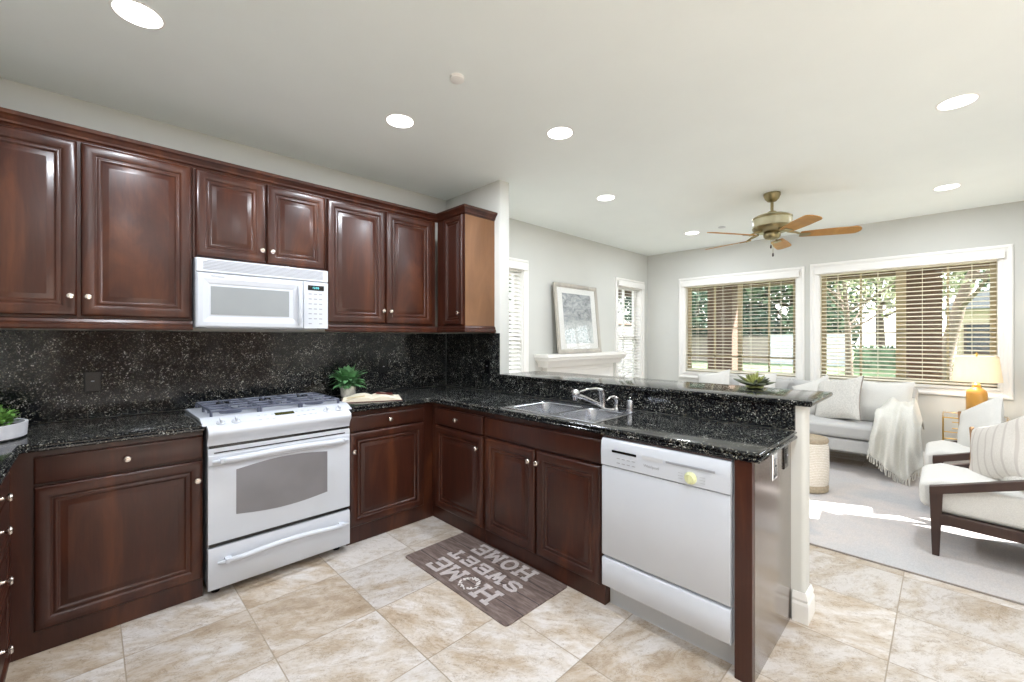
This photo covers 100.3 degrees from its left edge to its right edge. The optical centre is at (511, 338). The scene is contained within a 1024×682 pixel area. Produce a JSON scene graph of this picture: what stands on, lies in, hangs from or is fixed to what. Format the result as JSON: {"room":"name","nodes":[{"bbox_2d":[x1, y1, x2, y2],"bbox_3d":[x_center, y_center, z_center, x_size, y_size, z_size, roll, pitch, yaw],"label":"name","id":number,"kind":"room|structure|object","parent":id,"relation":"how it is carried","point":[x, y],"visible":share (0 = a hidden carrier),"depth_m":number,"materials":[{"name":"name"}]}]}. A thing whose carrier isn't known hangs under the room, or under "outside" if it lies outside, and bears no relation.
{"room":"kitchen","nodes":[
{"label":"kitchen","id":0,"kind":"room"},
{"bbox_2d":[0,418,28,442],"bbox_3d":[-2.329,0.410,1.833,0.340,0.070,0.340,0,0,-45],"label":"bowl","id":1,"kind":"object","parent":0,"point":[10,429],"depth_m":1.87,"materials":[{"name":"ceramic"}]},
{"bbox_2d":[0,78,647,423],"bbox_3d":[-0.445,0.019,4.387,7.530,2.680,0.150,0,0,-45],"label":"wall","id":2,"kind":"structure","parent":0,"point":[552,256],"depth_m":3.77,"materials":[{"name":"grey paint"}]},
{"bbox_2d":[0,124,191,320],"bbox_3d":[-2.278,-0.547,2.201,0.990,0.892,0.346,0,0,-45],"label":"upper cabinet","id":3,"kind":"object","parent":2,"relation":"attached to","point":[87,230],"visible":0.99,"depth_m":2.15,"materials":[{"name":"brown wood"}]},
{"bbox_2d":[0,316,192,329],"bbox_3d":[-2.295,-0.074,2.021,1.268,0.054,0.040,0,0,-45],"label":"rail","id":4,"kind":"object","parent":3,"relation":"attached to","point":[5,322],"visible":1,"depth_m":2.16,"materials":[{"name":"brown wood"}]},
{"bbox_2d":[0,330,445,423],"bbox_3d":[-1.797,0.201,2.934,3.262,0.488,0.020,0,0,-45],"label":"backsplash","id":5,"kind":"structure","parent":2,"relation":"attached to","point":[42,371],"depth_m":2.68,"materials":[{"name":"black stone"}]},
{"bbox_2d":[84,371,101,391],"bbox_3d":[-2.336,0.241,2.381,0.072,0.116,0.010,0,0,-45],"label":"outlet","id":6,"kind":"object","parent":5,"relation":"attached to","point":[92,379],"visible":1,"depth_m":2.38,"materials":[{"name":"black plastic"}]},
{"bbox_2d":[89,375,96,387],"bbox_3d":[-2.334,0.241,2.379,0.032,0.068,0.002,0,0,-45],"label":"socket","id":7,"kind":"object","parent":6,"relation":"attached to","point":[92,378],"depth_m":2.38,"materials":[{"name":"black plastic"}]},
{"bbox_2d":[379,360,386,373],"bbox_3d":[-1.086,0.241,3.613,0.072,0.116,0.010,0,0,-45],"label":"outlet","id":8,"kind":"object","parent":5,"relation":"attached to","point":[382,363],"visible":1,"depth_m":3.61,"materials":[{"name":"black plastic"}]},
{"bbox_2d":[192,167,324,270],"bbox_3d":[-1.658,-0.729,2.812,0.750,0.528,0.346,0,0,-45],"label":"upper cabinet","id":9,"kind":"object","parent":2,"relation":"attached to","point":[234,218],"visible":0.91,"depth_m":2.67,"materials":[{"name":"brown wood"}]},
{"bbox_2d":[192,257,327,329],"bbox_3d":[-1.639,-0.262,2.794,0.740,0.404,0.397,0,0,-45],"label":"microwave","id":10,"kind":"object","parent":9,"relation":"attached to","point":[226,294],"visible":0.98,"depth_m":2.64,"materials":[{"name":"white plastic"}]},
{"bbox_2d":[325,198,434,325],"bbox_3d":[-1.063,-0.547,3.399,0.918,0.892,0.346,0,0,-45],"label":"upper cabinet","id":11,"kind":"object","parent":2,"relation":"attached to","point":[380,264],"visible":0.96,"depth_m":3.25,"materials":[{"name":"brown wood"}]},
{"bbox_2d":[509,257,528,372],"bbox_3d":[-0.189,-0.001,4.619,0.910,1.770,0.180,0,0,-45],"label":"window","id":12,"kind":"structure","parent":2,"relation":"in","point":[524,277],"depth_m":4.85,"materials":[{"name":"white paint"}]},
{"bbox_2d":[509,261,527,372],"bbox_3d":[-0.151,-0.030,4.581,0.830,1.622,0.113,0,0,-45],"label":"window blind","id":13,"kind":"object","parent":12,"relation":"attached to","point":[513,266],"visible":0.27,"depth_m":4.79,"materials":[{"name":"white paint"}]},
{"bbox_2d":[615,277,643,377],"bbox_3d":[1.742,-0.001,6.524,0.835,1.770,0.180,0,0,-45],"label":"window","id":14,"kind":"structure","parent":2,"relation":"in","point":[640,299],"depth_m":6.72,"materials":[{"name":"white paint"}]},
{"bbox_2d":[618,280,644,377],"bbox_3d":[1.780,-0.030,6.486,0.755,1.622,0.113,0,0,-45],"label":"window blind","id":15,"kind":"object","parent":14,"relation":"attached to","point":[621,284],"visible":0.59,"depth_m":6.50,"materials":[{"name":"white paint"}]},
{"bbox_2d":[0,0,1023,255],"bbox_3d":[1.925,-1.396,1.984,7.530,0.150,6.900,0,0,-45],"label":"ceiling","id":16,"kind":"structure","parent":0,"point":[687,113],"depth_m":2.29,"materials":[{"name":"paint"}]},
{"bbox_2d":[108,0,165,29],"bbox_3d":[-1.523,-1.318,1.741,0.176,0.004,0.176,0,0,-45],"label":"recessed light","id":17,"kind":"object","parent":16,"relation":"in","point":[137,13],"visible":1,"depth_m":1.74,"materials":[{"name":"white paint"}]},
{"bbox_2d":[385,113,414,127],"bbox_3d":[-0.680,-1.318,2.598,0.176,0.004,0.176,0,0,-45],"label":"recessed light","id":18,"kind":"object","parent":16,"relation":"in","point":[397,120],"visible":1,"depth_m":2.58,"materials":[{"name":"white paint"}]},
{"bbox_2d":[450,73,463,83],"bbox_3d":[-0.278,-1.311,2.161,0.072,0.020,0.072,0,0,-45],"label":"smoke detector","id":19,"kind":"object","parent":16,"relation":"attached to","point":[455,78],"visible":1,"depth_m":2.14,"materials":[{"name":"white paint"}]},
{"bbox_2d":[546,126,573,139],"bbox_3d":[0.309,-1.318,2.750,0.176,0.004,0.176,0,0,-45],"label":"recessed light","id":20,"kind":"object","parent":16,"relation":"in","point":[560,132],"visible":1,"depth_m":2.74,"materials":[{"name":"white paint"}]},
{"bbox_2d":[596,195,614,200],"bbox_3d":[0.882,-1.318,4.018,0.176,0.004,0.176,0,0,-45],"label":"recessed light","id":21,"kind":"object","parent":16,"relation":"in","point":[602,197],"visible":1,"depth_m":4.00,"materials":[{"name":"white paint"}]},
{"bbox_2d":[705,191,861,256],"bbox_3d":[2.395,-1.034,3.941,1.231,0.573,1.260,0,0,-45],"label":"ceiling fan","id":22,"kind":"object","parent":16,"relation":"hanging from","point":[771,224],"visible":1,"depth_m":3.78,"materials":[{"name":"brown wood"}]},
{"bbox_2d":[933,184,960,190],"bbox_3d":[3.801,-1.318,3.736,0.176,0.004,0.176,0,0,-45],"label":"recessed light","id":23,"kind":"object","parent":16,"relation":"in","point":[949,186],"visible":1,"depth_m":3.73,"materials":[{"name":"white paint"}]},
{"bbox_2d":[935,93,979,110],"bbox_3d":[2.487,-1.318,2.389,0.176,0.004,0.176,0,0,-45],"label":"recessed light","id":24,"kind":"object","parent":16,"relation":"in","point":[958,101],"visible":1,"depth_m":2.38,"materials":[{"name":"white paint"}]},
{"bbox_2d":[5,451,1023,681],"bbox_3d":[1.925,1.419,1.984,7.530,0.120,6.900,0,0,-45],"label":"floor","id":25,"kind":"structure","parent":0,"point":[361,611],"depth_m":1.95,"materials":[{"name":"tile"}]},
{"bbox_2d":[0,472,14,681],"bbox_3d":[-1.615,0.922,0.899,0.658,0.874,3.127,0,0,-45],"label":"base cabinet","id":26,"kind":"object","parent":25,"relation":"on","point":[6,649],"visible":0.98,"depth_m":1.56,"materials":[{"name":"brown wood"}]},
{"bbox_2d":[0,410,203,485],"bbox_3d":[-1.380,0.465,1.096,1.272,0.039,3.178,0,0,-45],"label":"countertop","id":27,"kind":"structure","parent":26,"relation":"on","point":[84,432],"depth_m":2.06,"materials":[{"name":"black stone"}]},
{"bbox_2d":[0,405,28,442],"bbox_3d":[-2.329,0.362,1.833,0.340,0.166,0.340,0,0,-45],"label":"potted plant","id":28,"kind":"object","parent":27,"relation":"on","point":[11,428],"visible":1,"depth_m":1.88,"materials":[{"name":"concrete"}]},
{"bbox_2d":[9,431,202,661],"bbox_3d":[-2.054,0.922,2.211,0.666,0.874,0.642,0,0,-45],"label":"base cabinet","id":29,"kind":"object","parent":25,"relation":"on","point":[104,536],"visible":0.95,"depth_m":1.97,"materials":[{"name":"brown wood"}]},
{"bbox_2d":[185,392,351,592],"bbox_3d":[-1.510,0.875,2.683,0.796,0.968,0.720,0,0,-45],"label":"gas range","id":30,"kind":"object","parent":25,"relation":"on","point":[276,473],"visible":0.98,"depth_m":2.43,"materials":[{"name":"white metal"}]},
{"bbox_2d":[185,397,351,426],"bbox_3d":[-1.515,0.443,2.688,0.796,0.034,0.555,0,0,-45],"label":"cooktop","id":31,"kind":"object","parent":30,"relation":"in","point":[217,419],"depth_m":2.50,"materials":[{"name":"white metal"}]},
{"bbox_2d":[346,403,432,545],"bbox_3d":[-1.030,0.922,3.222,0.668,0.874,0.642,0,0,-45],"label":"base cabinet","id":32,"kind":"object","parent":25,"relation":"on","point":[391,449],"visible":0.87,"depth_m":3.00,"materials":[{"name":"brown wood"}]},
{"bbox_2d":[433,403,485,542],"bbox_3d":[-0.217,0.922,3.227,0.604,0.874,0.622,0,0,-45],"label":"base cabinet","id":33,"kind":"object","parent":25,"relation":"on","point":[459,434],"visible":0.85,"depth_m":3.00,"materials":[{"name":"brown wood"}]},
{"bbox_2d":[406,532,566,626],"bbox_3d":[-0.180,1.354,2.497,0.472,0.009,0.913,0,0,-45],"label":"floor mat","id":34,"kind":"object","parent":25,"relation":"on","point":[502,586],"visible":1,"depth_m":2.42,"materials":[{"name":"grey fabric"}]},
{"bbox_2d":[486,413,609,604],"bbox_3d":[0.326,0.922,2.676,0.604,0.874,0.922,0,0,-45],"label":"base cabinet","id":35,"kind":"object","parent":25,"relation":"on","point":[544,481],"visible":0.73,"depth_m":2.43,"materials":[{"name":"brown wood"}]},
{"bbox_2d":[329,385,796,463],"bbox_3d":[-0.062,0.465,2.633,1.218,0.039,2.841,0,0,-45],"label":"countertop","id":36,"kind":"structure","parent":35,"relation":"on","point":[754,444],"depth_m":2.18,"materials":[{"name":"black stone"}]},
{"bbox_2d":[329,364,366,396],"bbox_3d":[-1.243,0.318,3.239,0.301,0.252,0.275,0,0,-45],"label":"potted plant","id":37,"kind":"object","parent":36,"relation":"on","point":[347,375],"visible":1,"depth_m":3.20,"materials":[{"name":"green plant"}]},
{"bbox_2d":[342,392,401,402],"bbox_3d":[-1.023,0.426,3.122,0.410,0.037,0.276,0,0,-20],"label":"open book","id":38,"kind":"object","parent":36,"relation":"on","point":[378,396],"visible":0.97,"depth_m":3.04,"materials":[{"name":"white paper"}]},
{"bbox_2d":[502,400,639,422],"bbox_3d":[0.356,0.536,2.665,0.486,0.188,0.705,0,0,-45],"label":"sink","id":39,"kind":"object","parent":36,"relation":"in","point":[569,410],"visible":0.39,"depth_m":2.68,"materials":[{"name":"silver metal"}]},
{"bbox_2d":[607,395,618,409],"bbox_3d":[0.626,0.397,2.653,0.085,0.088,0.035,0,0,-11],"label":"soap dispenser","id":40,"kind":"object","parent":39,"relation":"on","point":[616,399],"visible":1,"depth_m":2.65,"materials":[{"name":"silver metal"}]},
{"bbox_2d":[626,397,633,411],"bbox_3d":[0.717,0.399,2.597,0.044,0.085,0.043,0,0,-45],"label":"air gap","id":41,"kind":"object","parent":39,"relation":"on","point":[629,403],"visible":1,"depth_m":2.58,"materials":[{"name":"silver metal"}]},
{"bbox_2d":[571,387,614,409],"bbox_3d":[0.495,0.375,2.699,0.279,0.133,0.150,0,0,-9],"label":"faucet","id":42,"kind":"object","parent":36,"relation":"on","point":[575,393],"visible":1,"depth_m":2.68,"materials":[{"name":"silver metal"}]},
{"bbox_2d":[534,351,626,375],"bbox_3d":[0.942,0.773,5.495,1.707,1.171,0.216,0,0,-45],"label":"fireplace","id":43,"kind":"object","parent":25,"relation":"on","point":[593,363],"visible":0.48,"depth_m":5.39,"materials":[{"name":"white paint"}]},
{"bbox_2d":[553,282,601,353],"bbox_3d":[0.841,-0.247,5.412,0.890,0.863,0.109,0,0,-45],"label":"framed print","id":44,"kind":"object","parent":43,"relation":"on","point":[575,306],"visible":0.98,"depth_m":5.38,"materials":[{"name":"grey wood"}]},
{"bbox_2d":[534,351,626,367],"bbox_3d":[0.942,0.263,5.495,1.707,0.152,0.216,0,0,-45],"label":"mantel shelf","id":45,"kind":"object","parent":43,"relation":"attached to","point":[568,360],"depth_m":5.29,"materials":[{"name":"white paint"}]},
{"bbox_2d":[601,435,734,665],"bbox_3d":[0.860,0.923,2.120,0.616,0.872,0.614,0,0,-45],"label":"dishwasher","id":46,"kind":"object","parent":25,"relation":"on","point":[668,513],"visible":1,"depth_m":1.89,"materials":[{"name":"grey plastic"}]},
{"bbox_2d":[732,459,734,643],"bbox_3d":[0.884,0.866,2.144,0.550,0.746,0.614,0,0,-45],"label":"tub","id":47,"kind":"object","parent":46,"relation":"in","point":[733,460],"depth_m":1.73,"materials":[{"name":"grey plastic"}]},
{"bbox_2d":[735,443,790,681],"bbox_3d":[1.124,0.922,1.896,0.594,0.874,0.065,0,0,-45],"label":"end panel","id":48,"kind":"object","parent":25,"relation":"on","point":[762,505],"visible":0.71,"depth_m":1.73,"materials":[{"name":"brown wood"}]},
{"bbox_2d":[771,452,776,480],"bbox_3d":[1.149,0.559,1.867,0.072,0.116,0.010,0,0,-45],"label":"outlet","id":49,"kind":"object","parent":48,"relation":"attached to","point":[774,456],"visible":0.9,"depth_m":1.85,"materials":[{"name":"white plastic"}]},
{"bbox_2d":[774,458,776,474],"bbox_3d":[1.151,0.559,1.865,0.032,0.068,0.002,0,0,-45],"label":"socket","id":50,"kind":"object","parent":49,"relation":"attached to","point":[775,459],"depth_m":1.86,"materials":[{"name":"white plastic"}]},
{"bbox_2d":[783,445,787,469],"bbox_3d":[1.284,0.549,2.001,0.072,0.116,0.010,0,0,-45],"label":"outlet","id":51,"kind":"object","parent":48,"relation":"attached to","point":[785,449],"visible":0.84,"depth_m":1.98,"materials":[{"name":"black plastic"}]},
{"bbox_2d":[729,376,917,454],"bbox_3d":[3.254,0.925,5.044,0.860,0.867,2.210,0,0,-45],"label":"sofa","id":52,"kind":"object","parent":25,"relation":"on","point":[843,434],"visible":0.08,"depth_m":4.39,"materials":[{"name":"grey fabric"}]},
{"bbox_2d":[697,369,729,384],"bbox_3d":[2.661,0.659,5.632,0.188,0.525,0.530,0,0,-39],"label":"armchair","id":53,"kind":"object","parent":52,"relation":"on","point":[722,377],"visible":0.38,"depth_m":5.59,"materials":[{"name":"white fabric"}]},
{"bbox_2d":[737,373,776,387],"bbox_3d":[3.028,0.659,5.291,0.201,0.488,0.491,0,0,-45],"label":"throw pillow","id":54,"kind":"object","parent":52,"relation":"on","point":[772,377],"visible":0.2,"depth_m":5.18,"materials":[{"name":"white fabric"}]},
{"bbox_2d":[729,376,790,388],"bbox_3d":[3.027,0.699,5.519,0.188,0.416,0.975,0,0,-45],"label":"cushion","id":55,"kind":"object","parent":52,"relation":"on","point":[780,383],"depth_m":5.24,"materials":[{"name":"grey fabric"}]},
{"bbox_2d":[792,379,810,385],"bbox_3d":[3.722,0.699,4.814,0.188,0.416,0.985,0,0,-45],"label":"cushion","id":56,"kind":"object","parent":52,"relation":"on","point":[795,382],"depth_m":5.12,"materials":[{"name":"grey fabric"}]},
{"bbox_2d":[792,374,829,413],"bbox_3d":[3.497,0.659,4.897,0.142,0.497,0.507,0,0,-45],"label":"throw pillow","id":57,"kind":"object","parent":52,"relation":"on","point":[813,385],"visible":0.35,"depth_m":4.90,"materials":[{"name":"white fabric"}]},
{"bbox_2d":[815,376,863,419],"bbox_3d":[3.535,0.659,4.642,0.226,0.537,0.591,0,0,-16],"label":"throw pillow","id":58,"kind":"object","parent":52,"relation":"on","point":[844,402],"visible":0.86,"depth_m":4.54,"materials":[{"name":"beige fabric"}]},
{"bbox_2d":[810,414,873,440],"bbox_3d":[3.522,0.942,4.602,0.620,0.145,1.005,0,0,-45],"label":"seat cushion","id":59,"kind":"object","parent":52,"relation":"on","point":[843,429],"depth_m":4.38,"materials":[{"name":"grey fabric"}]},
{"bbox_2d":[851,380,914,420],"bbox_3d":[3.848,0.659,4.443,0.208,0.442,0.506,0,0,-45],"label":"throw pillow","id":60,"kind":"object","parent":52,"relation":"on","point":[874,395],"visible":0.45,"depth_m":4.42,"materials":[{"name":"white fabric"}]},
{"bbox_2d":[867,397,923,485],"bbox_3d":[3.815,0.973,4.231,0.804,0.748,0.399,0,0,-45],"label":"throw blanket","id":61,"kind":"object","parent":52,"relation":"on","point":[895,442],"visible":0.89,"depth_m":4.00,"materials":[{"name":"white fabric"}]},
{"bbox_2d":[810,461,1023,605],"bbox_3d":[2.728,1.354,3.759,2.411,0.009,3.300,0,0,-45],"label":"area rug","id":62,"kind":"object","parent":25,"relation":"on","point":[865,514],"visible":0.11,"depth_m":2.90,"materials":[{"name":"grey carpet"}]},
{"bbox_2d":[810,433,829,493],"bbox_3d":[2.656,1.113,3.843,0.320,0.471,0.320,0,0,-45],"label":"stool","id":63,"kind":"object","parent":62,"relation":"on","point":[819,447],"visible":0.44,"depth_m":3.69,"materials":[{"name":"beige wicker"}]},
{"bbox_2d":[924,440,969,464],"bbox_3d":[3.794,0.918,3.294,0.630,0.861,0.879,0,0,-45],"label":"armchair","id":64,"kind":"object","parent":62,"relation":"on","point":[941,451],"visible":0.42,"depth_m":3.38,"materials":[{"name":"white fabric"}]},
{"bbox_2d":[957,393,1003,446],"bbox_3d":[3.850,0.723,3.521,0.208,0.572,0.592,0,0,7],"label":"throw pillow","id":65,"kind":"object","parent":64,"relation":"on","point":[990,412],"visible":0.68,"depth_m":3.48,"materials":[{"name":"white fabric"}]},
{"bbox_2d":[919,463,1023,555],"bbox_3d":[3.104,0.918,2.613,0.630,0.861,0.879,0,0,-45],"label":"armchair","id":66,"kind":"object","parent":62,"relation":"on","point":[957,496],"visible":0.99,"depth_m":2.57,"materials":[{"name":"white fabric"}]},
{"bbox_2d":[969,416,1023,479],"bbox_3d":[3.160,0.737,2.785,0.171,0.545,0.580,0,0,14],"label":"throw pillow","id":67,"kind":"object","parent":66,"relation":"on","point":[996,451],"visible":0.86,"depth_m":2.71,"materials":[{"name":"fabric"}]},
{"bbox_2d":[998,476,1023,480],"bbox_3d":[3.164,0.841,2.616,0.232,0.151,0.365,0,0,23],"label":"throw pillow","id":68,"kind":"object","parent":66,"relation":"on","point":[1009,477],"visible":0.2,"depth_m":2.61,"materials":[{"name":"beige fabric"}]},
{"bbox_2d":[942,411,1010,439],"bbox_3d":[4.452,1.052,4.108,0.422,0.614,0.447,0,0,-45],"label":"side table","id":69,"kind":"object","parent":25,"relation":"on","point":[943,412],"visible":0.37,"depth_m":4.11,"materials":[{"name":"gold metal"}]},
{"bbox_2d":[951,352,1003,409],"bbox_3d":[4.418,0.439,4.064,0.336,0.610,0.336,0,0,-45],"label":"table lamp","id":70,"kind":"object","parent":69,"relation":"on","point":[978,369],"visible":0.89,"depth_m":3.99,"materials":[{"name":"white fabric"}]},
{"bbox_2d":[446,180,809,617],"bbox_3d":[0.425,0.019,3.110,0.115,2.680,2.890,0,0,-45],"label":"wall","id":71,"kind":"structure","parent":0,"point":[800,447],"depth_m":2.42,"materials":[{"name":"grey paint"}]},
{"bbox_2d":[438,214,494,325],"bbox_3d":[-0.411,-0.547,3.611,0.369,0.892,0.377,0,0,-45],"label":"upper cabinet","id":72,"kind":"object","parent":71,"relation":"attached to","point":[466,243],"visible":0.96,"depth_m":3.49,"materials":[{"name":"brown wood"}]},
{"bbox_2d":[0,107,497,222],"bbox_3d":[-1.432,-1.018,2.576,3.276,0.064,0.418,0,0,-45],"label":"crown molding","id":73,"kind":"structure","parent":72,"relation":"attached to","point":[9,117],"depth_m":2.50,"materials":[{"name":"brown wood"}]},
{"bbox_2d":[325,324,495,332],"bbox_3d":[-0.722,-0.074,3.294,1.257,0.054,0.397,0,0,-45],"label":"rail","id":74,"kind":"object","parent":72,"relation":"attached to","point":[331,327],"visible":0.9,"depth_m":3.40,"materials":[{"name":"brown wood"}]},
{"bbox_2d":[446,333,499,391],"bbox_3d":[-0.364,0.201,3.817,0.014,0.488,0.732,0,0,-45],"label":"backsplash","id":75,"kind":"structure","parent":71,"relation":"attached to","point":[466,354],"depth_m":3.78,"materials":[{"name":"black stone"}]},
{"bbox_2d":[485,359,489,372],"bbox_3d":[-0.212,0.239,3.645,0.010,0.116,0.072,0,0,-45],"label":"outlet","id":76,"kind":"object","parent":75,"relation":"attached to","point":[487,362],"visible":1,"depth_m":3.64,"materials":[{"name":"black plastic"}]},
{"bbox_2d":[499,378,795,430],"bbox_3d":[0.631,0.386,2.809,0.014,0.118,2.096,0,0,-45],"label":"backsplash","id":77,"kind":"structure","parent":71,"relation":"attached to","point":[779,416],"depth_m":2.46,"materials":[{"name":"black stone"}]},
{"bbox_2d":[498,371,832,406],"bbox_3d":[0.825,0.311,2.948,0.513,0.030,2.168,0,0,-45],"label":"bar","id":78,"kind":"object","parent":71,"relation":"on","point":[793,397],"visible":1,"depth_m":2.57,"materials":[{"name":"black stone"}]},
{"bbox_2d":[733,371,775,388],"bbox_3d":[1.427,0.242,2.519,0.211,0.106,0.219,0,0,-45],"label":"succulent","id":79,"kind":"object","parent":78,"relation":"on","point":[752,381],"visible":1,"depth_m":2.49,"materials":[{"name":"green plant"}]},
{"bbox_2d":[792,584,814,625],"bbox_3d":[0.676,1.289,2.855,0.147,0.140,2.206,0,0,-45],"label":"baseboard","id":80,"kind":"structure","parent":71,"relation":"attached to","point":[803,604],"depth_m":2.05,"materials":[{"name":"white paint"}]},
{"bbox_2d":[648,201,1023,451],"bbox_3d":[3.868,0.019,5.270,0.150,2.680,4.650,0,0,-45],"label":"wall","id":81,"kind":"structure","parent":0,"point":[1000,224],"depth_m":4.93,"materials":[{"name":"grey paint"}]},
{"bbox_2d":[679,266,804,379],"bbox_3d":[3.149,-0.153,5.977,0.180,1.495,1.605,0,0,-45],"label":"window","id":82,"kind":"structure","parent":81,"relation":"in","point":[685,304],"depth_m":5.96,"materials":[{"name":"white paint"}]},
{"bbox_2d":[681,271,798,375],"bbox_3d":[3.111,-0.182,5.939,0.113,1.327,1.505,0,0,-45],"label":"window blind","id":83,"kind":"object","parent":82,"relation":"attached to","point":[751,279],"visible":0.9,"depth_m":5.85,"materials":[{"name":"white paint"}]},
{"bbox_2d":[829,449,924,464],"bbox_3d":[3.756,1.289,5.265,0.016,0.140,4.500,0,0,-45],"label":"baseboard","id":84,"kind":"structure","parent":81,"relation":"attached to","point":[829,449],"depth_m":5.02,"materials":[{"name":"white paint"}]},
{"bbox_2d":[810,244,1013,399],"bbox_3d":[4.333,-0.158,4.777,0.180,1.515,1.645,0,0,-45],"label":"window","id":85,"kind":"structure","parent":81,"relation":"in","point":[1005,266],"depth_m":4.53,"materials":[{"name":"white paint"}]},
{"bbox_2d":[815,250,1004,386],"bbox_3d":[4.295,-0.187,4.739,0.113,1.337,1.535,0,0,-45],"label":"window blind","id":86,"kind":"object","parent":85,"relation":"attached to","point":[983,257],"visible":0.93,"depth_m":4.67,"materials":[{"name":"white paint"}]},
{"label":"outside","id":87,"kind":"structure","parent":0,"visible":0},
{"bbox_2d":[692,349,956,376],"bbox_3d":[28.593,1.529,32.928,73.899,0.100,120.000,0,0,-45],"label":"ground","id":88,"kind":"structure","parent":87,"point":[703,364],"depth_m":20.24,"materials":[{"name":"green plant"}]},
{"bbox_2d":[618,291,706,327],"bbox_3d":[9.848,-1.746,27.196,6.567,6.476,7.170,0,0,-45],"label":"tree","id":89,"kind":"object","parent":88,"relation":"on","point":[701,298],"visible":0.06,"depth_m":25.57,"materials":[{"name":"green plant"}]},
{"bbox_2d":[692,314,706,336],"bbox_3d":[12.138,-0.202,30.031,2.076,3.416,4.143,0,0,-45],"label":"shrub","id":90,"kind":"object","parent":88,"relation":"on","point":[695,333],"visible":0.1,"depth_m":28.89,"materials":[{"name":"green plant"}]},
{"bbox_2d":[692,336,767,362],"bbox_3d":[8.852,0.684,31.644,0.290,1.590,18.100,0,0,-45],"label":"wall","id":91,"kind":"structure","parent":88,"relation":"on","point":[745,338],"depth_m":25.90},
{"bbox_2d":[743,286,778,316],"bbox_3d":[15.003,-2.697,29.847,7.684,8.370,7.881,0,0,-45],"label":"tree","id":92,"kind":"object","parent":88,"relation":"on","point":[745,294],"visible":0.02,"depth_m":26.91,"materials":[{"name":"green plant"}]},
{"bbox_2d":[743,301,786,335],"bbox_3d":[15.122,-0.444,26.969,2.225,3.977,4.032,0,0,-45],"label":"shrub","id":93,"kind":"object","parent":88,"relation":"on","point":[755,308],"visible":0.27,"depth_m":26.30,"materials":[{"name":"green plant"}]},
{"bbox_2d":[743,280,878,319],"bbox_3d":[17.315,-2.675,26.493,7.281,8.328,8.140,0,0,-13],"label":"tree","id":94,"kind":"object","parent":88,"relation":"on","point":[790,291],"visible":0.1,"depth_m":26.19,"materials":[{"name":"green plant"}]},
{"bbox_2d":[770,334,851,365],"bbox_3d":[16.549,0.624,23.841,0.290,1.710,3.780,0,0,-45],"label":"vinyl fence","id":95,"kind":"object","parent":88,"relation":"on","point":[772,337],"visible":0.2,"depth_m":24.34,"materials":[{"name":"white plastic"}]},
{"bbox_2d":[778,295,859,347],"bbox_3d":[17.488,-0.575,24.567,2.138,4.132,4.010,0,0,-45],"label":"shrub","id":96,"kind":"object","parent":88,"relation":"on","point":[787,323],"visible":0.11,"depth_m":23.71,"materials":[{"name":"green plant"}]},
{"bbox_2d":[790,277,895,374],"bbox_3d":[10.879,-1.020,13.754,4.252,5.007,4.739,0,0,22],"label":"tree","id":97,"kind":"object","parent":88,"relation":"on","point":[845,281],"visible":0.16,"depth_m":13.39,"materials":[{"name":"green plant"}]},
{"bbox_2d":[853,344,895,368],"bbox_3d":[18.098,0.921,20.707,1.202,1.307,2.684,0,0,-45],"label":"hedge","id":98,"kind":"object","parent":88,"relation":"on","point":[882,347],"visible":0.48,"depth_m":20.63,"materials":[{"name":"green plant"}]},
{"bbox_2d":[828,271,967,347],"bbox_3d":[21.150,-2.538,24.407,7.470,8.049,7.276,0,0,-45],"label":"tree","id":99,"kind":"object","parent":88,"relation":"on","point":[872,280],"visible":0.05,"depth_m":23.34,"materials":[{"name":"green plant"}]},
{"bbox_2d":[943,269,989,379],"bbox_3d":[11.512,-2.311,10.315,4.567,7.620,5.977,0,0,20],"label":"tree","id":100,"kind":"object","parent":88,"relation":"on","point":[975,277],"visible":0.02,"depth_m":10.66,"materials":[{"name":"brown plant"}]},
{"bbox_2d":[943,270,989,291],"bbox_3d":[26.453,-3.528,22.237,6.858,10.029,8.153,0,0,10],"label":"tree","id":101,"kind":"object","parent":88,"relation":"on","point":[965,273],"visible":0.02,"depth_m":23.46,"materials":[{"name":"green plant"}]},
{"bbox_2d":[945,289,989,355],"bbox_3d":[22.346,-0.881,16.405,6.800,4.720,8.050,0,0,-45],"label":"house","id":102,"kind":"structure","parent":88,"relation":"on","point":[984,293],"depth_m":16.50,"materials":[{"name":"beige paint"}]},
{"bbox_3d":[4.939,1.464,6.784,3.498,0.029,12.000,0,0,-45],"label":"patio","id":103,"kind":"object","parent":88,"relation":"on","visible":0},
{"bbox_2d":[707,287,737,369],"bbox_3d":[4.437,0.205,8.957,0.540,2.489,0.540,0,0,-45],"label":"patio column","id":104,"kind":"structure","parent":103,"relation":"on","point":[727,336],"depth_m":8.76,"materials":[{"name":"brown paint"}]},
{"bbox_2d":[618,263,989,297],"bbox_3d":[5.775,-1.200,7.608,0.350,0.319,14.000,0,0,-45],"label":"beam","id":105,"kind":"structure","parent":104,"relation":"on","point":[983,266],"depth_m":7.32,"materials":[{"name":"brown paint"}]},
{"bbox_2d":[906,270,942,378],"bbox_3d":[6.537,0.205,6.829,0.540,2.489,0.540,0,0,-45],"label":"patio column","id":106,"kind":"structure","parent":103,"relation":"on","point":[938,274],"depth_m":6.63,"materials":[{"name":"brown paint"}]},
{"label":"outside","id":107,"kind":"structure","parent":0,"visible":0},
{"bbox_3d":[-31.686,1.529,15.716,36.100,0.100,59.840,0,0,-45],"label":"ground","id":108,"kind":"structure","parent":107,"visible":0},
{"bbox_2d":[509,320,631,376],"bbox_3d":[-0.101,0.509,9.257,16.000,1.940,0.280,0,0,-45],"label":"wall","id":109,"kind":"structure","parent":108,"relation":"on","point":[509,320],"depth_m":12.53,"materials":[{"name":"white paint"}]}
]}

